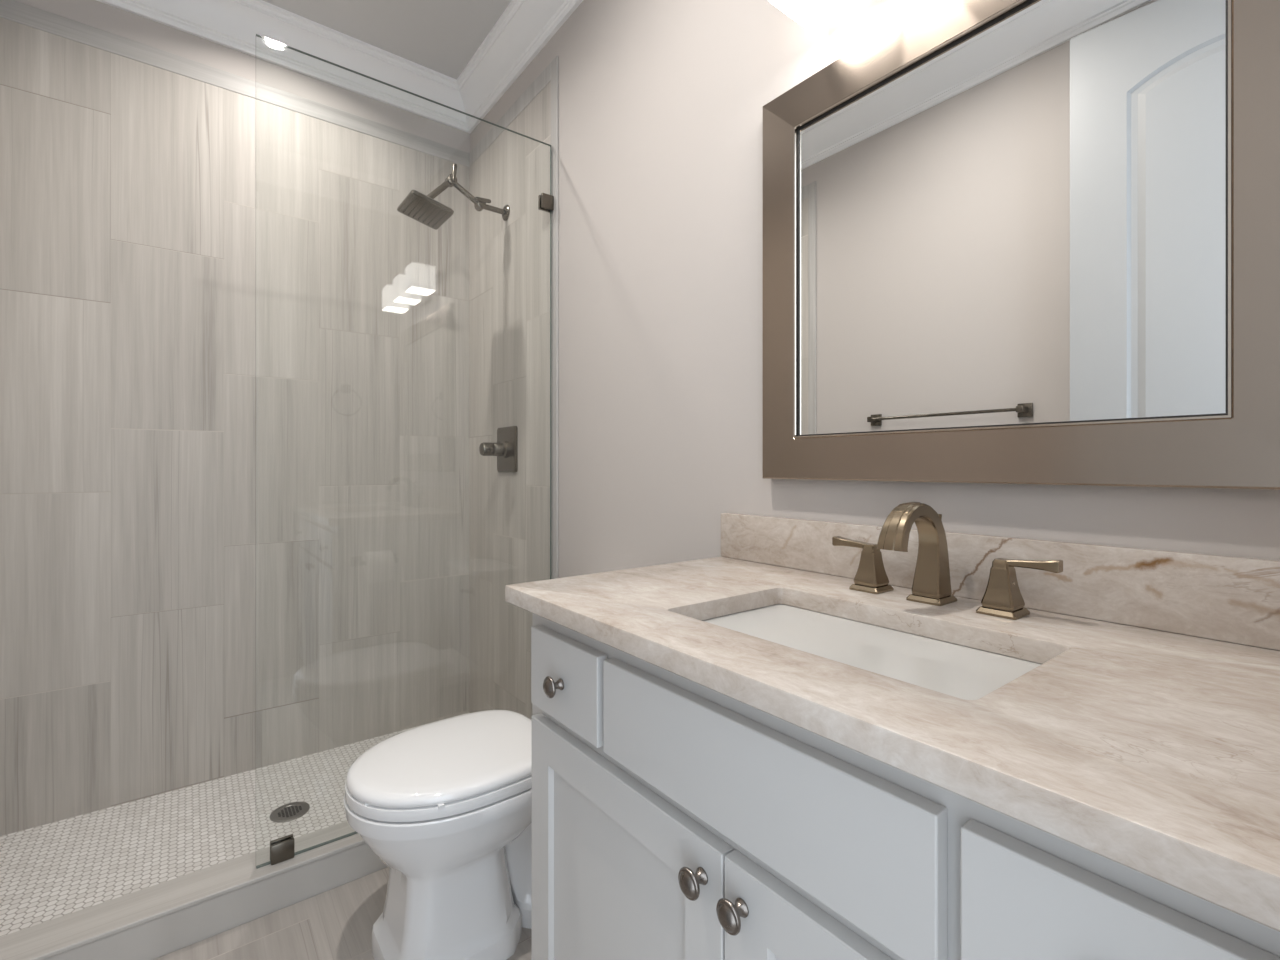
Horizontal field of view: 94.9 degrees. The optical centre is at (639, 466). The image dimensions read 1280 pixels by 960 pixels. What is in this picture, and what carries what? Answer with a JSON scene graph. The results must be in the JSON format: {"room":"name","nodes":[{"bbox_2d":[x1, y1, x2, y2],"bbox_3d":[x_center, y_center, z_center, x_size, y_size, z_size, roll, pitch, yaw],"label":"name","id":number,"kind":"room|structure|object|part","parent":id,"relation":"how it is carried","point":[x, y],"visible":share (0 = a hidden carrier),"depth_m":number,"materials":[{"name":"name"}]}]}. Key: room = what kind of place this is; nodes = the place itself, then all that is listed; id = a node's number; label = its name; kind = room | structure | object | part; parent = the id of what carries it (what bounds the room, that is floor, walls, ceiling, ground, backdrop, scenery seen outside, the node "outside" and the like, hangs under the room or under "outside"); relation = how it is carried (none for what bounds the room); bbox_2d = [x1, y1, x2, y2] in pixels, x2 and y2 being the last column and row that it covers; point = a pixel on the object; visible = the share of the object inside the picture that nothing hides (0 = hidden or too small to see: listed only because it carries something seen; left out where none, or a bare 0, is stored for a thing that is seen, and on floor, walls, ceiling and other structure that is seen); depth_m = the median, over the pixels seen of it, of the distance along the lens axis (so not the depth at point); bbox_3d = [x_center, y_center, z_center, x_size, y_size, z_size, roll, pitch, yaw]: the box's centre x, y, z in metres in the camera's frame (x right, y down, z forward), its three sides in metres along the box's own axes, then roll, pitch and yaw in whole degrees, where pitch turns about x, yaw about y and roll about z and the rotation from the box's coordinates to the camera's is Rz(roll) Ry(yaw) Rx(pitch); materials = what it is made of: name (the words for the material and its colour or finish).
{"room":"bathroom","nodes":[
{"label":"bathroom","id":0,"kind":"room"},
{"bbox_2d":[0,713,467,936],"bbox_3d":[-1.162,1.167,1.946,1.512,0.089,0.701,0,0,-38],"label":"floor","id":1,"kind":"structure","parent":0,"point":[54,870],"depth_m":1.78,"materials":[{"name":"white tile"}]},
{"bbox_2d":[0,821,388,959],"bbox_3d":[-0.914,1.125,1.623,1.512,0.153,0.129,0,0,-38],"label":"shower curb","id":2,"kind":"object","parent":1,"relation":"on","point":[156,921],"visible":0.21,"depth_m":1.44,"materials":[{"name":"stone"}]},
{"bbox_2d":[256,34,553,867],"bbox_3d":[-0.656,-0.038,1.798,0.874,2.174,0.031,0,0,-38],"label":"screen","id":3,"kind":"object","parent":2,"relation":"on","point":[282,849],"visible":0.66,"depth_m":1.68,"materials":[{"name":"clear glass"}]},
{"bbox_2d":[270,802,309,822],"bbox_3d":[-1.136,1.121,1.906,0.112,0.004,0.112,0,0,-38],"label":"shower drain","id":4,"kind":"object","parent":1,"relation":"on","point":[294,810],"visible":1,"depth_m":1.90,"materials":[{"name":"metal"}]},
{"bbox_2d":[0,0,469,835],"bbox_3d":[-1.410,-0.232,2.268,1.752,2.887,0.128,0,0,-38],"label":"wall","id":5,"kind":"structure","parent":0,"point":[234,375],"depth_m":2.10,"materials":[{"name":"beige tile"}]},
{"bbox_2d":[96,0,468,132],"bbox_3d":[-1.345,-1.597,2.184,1.512,0.155,0.100,0,0,-38],"label":"trim","id":6,"kind":"structure","parent":5,"relation":"attached to","point":[233,24],"depth_m":2.25,"materials":[{"name":"white paint"}]},
{"bbox_2d":[154,867,531,959],"bbox_3d":[-0.034,1.182,0.481,1.512,0.060,2.754,0,0,-38],"label":"floor","id":7,"kind":"structure","parent":0,"point":[337,923],"depth_m":1.45,"materials":[{"name":"tile"}]},
{"bbox_2d":[344,710,531,959],"bbox_3d":[-0.356,0.768,1.512,0.733,0.767,0.398,0,0,-38],"label":"toilet","id":8,"kind":"object","parent":7,"relation":"on","point":[445,804],"visible":0.71,"depth_m":1.32,"materials":[{"name":"white ceramic"}]},
{"bbox_3d":[-0.455,0.730,1.437,0.480,0.024,0.394,0,0,-38],"label":"seat","id":9,"kind":"part","parent":8,"relation":"part of","materials":[{"name":"white plastic"}]},
{"bbox_3d":[-0.457,0.700,1.435,0.471,0.027,0.390,0,0,-38],"label":"lid","id":10,"kind":"part","parent":8,"relation":"part of","materials":[{"name":"white plastic"}]},
{"bbox_2d":[531,613,1279,959],"bbox_3d":[0.309,0.698,0.800,0.576,0.908,1.035,0,0,-38],"label":"vanity cabinet","id":11,"kind":"object","parent":7,"relation":"on","point":[675,817],"visible":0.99,"depth_m":0.61,"materials":[{"name":"white paint"}]},
{"bbox_3d":[-0.138,0.350,0.933,0.030,0.034,0.034,0,0,-38],"label":"knob","id":12,"kind":"part","parent":11,"relation":"part of","materials":[{"name":"grey metal"}]},
{"bbox_3d":[-0.119,0.347,0.949,0.020,0.134,0.210,0,0,-38],"label":"drawer","id":13,"kind":"part","parent":11,"relation":"part of","materials":[{"name":"white paint"}]},
{"bbox_3d":[-0.042,0.727,0.849,0.020,0.580,0.462,0,0,-38],"label":"door","id":14,"kind":"part","parent":11,"relation":"part of","materials":[{"name":"white paint"}]},
{"bbox_3d":[0.061,0.477,0.675,0.030,0.034,0.034,0,0,-38],"label":"knob","id":15,"kind":"part","parent":11,"relation":"part of","materials":[{"name":"grey metal"}]},
{"bbox_3d":[0.099,0.477,0.626,0.030,0.034,0.034,0,0,-38],"label":"knob","id":16,"kind":"part","parent":11,"relation":"part of","materials":[{"name":"grey metal"}]},
{"bbox_3d":[0.243,0.727,0.479,0.020,0.580,0.464,0,0,-38],"label":"door","id":17,"kind":"part","parent":11,"relation":"part of","materials":[{"name":"white paint"}]},
{"bbox_2d":[505,557,1279,931],"bbox_3d":[0.305,0.229,0.811,0.570,0.030,1.058,0,0,-38],"label":"countertop","id":18,"kind":"structure","parent":11,"relation":"on","point":[1155,754],"depth_m":0.53,"materials":[{"name":"beige stone"}]},
{"bbox_2d":[703,604,1041,699],"bbox_3d":[0.276,0.321,0.789,0.326,0.154,0.494,0,0,-38],"label":"sink","id":19,"kind":"object","parent":18,"relation":"in","point":[959,671],"visible":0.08,"depth_m":0.78,"materials":[{"name":"white ceramic"}]},
{"bbox_2d":[832,502,1062,619],"bbox_3d":[0.424,0.134,0.903,0.159,0.159,0.350,0,0,-38],"label":"faucet","id":20,"kind":"object","parent":18,"relation":"on","point":[1002,598],"visible":1,"depth_m":0.91,"materials":[{"name":"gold metal"}]},
{"bbox_3d":[0.377,0.136,1.046,0.019,0.017,0.068,0,0,-38],"label":"lever","id":21,"kind":"part","parent":20,"relation":"part of","materials":[{"name":"beige metal"}]},
{"bbox_3d":[0.400,0.169,1.016,0.046,0.068,0.043,0,0,-38],"label":"handle","id":22,"kind":"part","parent":20,"relation":"part of","materials":[{"name":"beige metal"}]},
{"bbox_3d":[0.422,0.129,0.902,0.154,0.148,0.043,0,0,-38],"label":"spout","id":23,"kind":"part","parent":20,"relation":"part of","materials":[{"name":"beige metal"}]},
{"bbox_3d":[0.527,0.169,0.852,0.046,0.068,0.043,0,0,-38],"label":"handle","id":24,"kind":"part","parent":20,"relation":"part of","materials":[{"name":"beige metal"}]},
{"bbox_3d":[0.550,0.136,0.822,0.019,0.017,0.068,0,0,-38],"label":"lever","id":25,"kind":"part","parent":20,"relation":"part of","materials":[{"name":"beige metal"}]},
{"bbox_3d":[0.320,0.347,0.379,0.020,0.134,0.210,0,0,-38],"label":"drawer","id":26,"kind":"part","parent":11,"relation":"part of","materials":[{"name":"white paint"}]},
{"bbox_2d":[263,0,511,79],"bbox_3d":[-0.556,-1.725,1.159,1.752,0.100,2.926,0,0,-38],"label":"ceiling","id":27,"kind":"structure","parent":0,"point":[441,36],"depth_m":2.22,"materials":[{"name":"grey paint"}]},
{"bbox_2d":[469,0,1279,718],"bbox_3d":[0.123,-0.232,1.607,0.128,2.887,2.806,0,0,-38],"label":"wall","id":28,"kind":"structure","parent":0,"point":[649,112],"depth_m":1.66,"materials":[{"name":"beige paint"}]},
{"bbox_2d":[397,163,509,229],"bbox_3d":[-0.693,-1.027,2.238,0.400,0.224,0.188,0,0,-38],"label":"shower","id":29,"kind":"object","parent":28,"relation":"attached to","point":[422,208],"visible":1,"depth_m":2.19,"materials":[{"name":"silver metal"}]},
{"bbox_3d":[-0.700,-1.105,2.211,0.023,0.067,0.017,0,0,-38],"label":"wing lever","id":30,"kind":"part","parent":29,"relation":"part of","materials":[{"name":"silver metal"}]},
{"bbox_3d":[-0.670,-1.034,2.260,0.312,0.114,0.023,0,0,-38],"label":"arm","id":31,"kind":"part","parent":29,"relation":"part of","materials":[{"name":"silver metal"}]},
{"bbox_3d":[-0.609,-1.033,2.280,0.063,0.021,0.017,0,0,-38],"label":"wing lever","id":32,"kind":"part","parent":29,"relation":"part of","materials":[{"name":"silver metal"}]},
{"bbox_2d":[479,426,517,471],"bbox_3d":[-0.575,-0.067,2.319,0.115,0.181,0.177,0,0,-38],"label":"shower valve","id":33,"kind":"object","parent":28,"relation":"attached to","point":[505,449],"visible":1,"depth_m":2.31,"materials":[{"name":"silver metal"}]},
{"bbox_3d":[-0.579,-0.067,2.316,0.105,0.068,0.068,0,0,-38],"label":"handle","id":34,"kind":"part","parent":33,"relation":"part of","materials":[{"name":"silver metal"}]},
{"bbox_3d":[-0.534,-0.067,2.350,0.011,0.181,0.177,0,0,-38],"label":"plate","id":35,"kind":"part","parent":33,"relation":"part of","materials":[{"name":"silver metal"}]},
{"bbox_2d":[457,0,582,132],"bbox_3d":[0.000,-1.597,1.594,0.100,0.155,2.676,0,0,-38],"label":"trim","id":36,"kind":"structure","parent":28,"relation":"attached to","point":[525,27],"depth_m":2.25,"materials":[{"name":"white paint"}]},
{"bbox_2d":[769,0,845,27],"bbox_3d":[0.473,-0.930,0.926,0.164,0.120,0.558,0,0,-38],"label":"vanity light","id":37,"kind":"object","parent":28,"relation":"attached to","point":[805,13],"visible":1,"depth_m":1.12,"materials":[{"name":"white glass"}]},
{"bbox_2d":[721,513,1279,650],"bbox_3d":[0.522,0.162,0.979,0.022,0.103,1.058,0,0,-38],"label":"backsplash","id":38,"kind":"structure","parent":28,"relation":"attached to","point":[1232,599],"depth_m":0.82,"materials":[{"name":"beige stone"}]},
{"bbox_2d":[763,0,1279,489],"bbox_3d":[0.525,-0.380,0.967,0.030,0.813,0.813,0,0,-38],"label":"mirror","id":39,"kind":"object","parent":28,"relation":"attached to","point":[1005,241],"visible":1,"depth_m":0.88,"materials":[{"name":"brown metal"}]},
{"bbox_3d":[0.303,-0.380,1.256,0.030,0.813,0.085,0,0,-38],"label":"frame rail","id":40,"kind":"part","parent":39,"relation":"part of","materials":[{"name":"brown metal"}]},
{"bbox_3d":[0.525,-0.743,0.967,0.030,0.085,0.813,0,0,-38],"label":"frame rail","id":41,"kind":"part","parent":39,"relation":"part of","materials":[{"name":"brown metal"}]},
{"bbox_3d":[0.525,-0.016,0.967,0.030,0.085,0.813,0,0,-38],"label":"frame rail","id":42,"kind":"part","parent":39,"relation":"part of","materials":[{"name":"brown metal"}]},
{"bbox_3d":[0.747,-0.380,0.679,0.030,0.813,0.085,0,0,-38],"label":"frame rail","id":43,"kind":"part","parent":39,"relation":"part of","materials":[{"name":"brown metal"}]}
]}

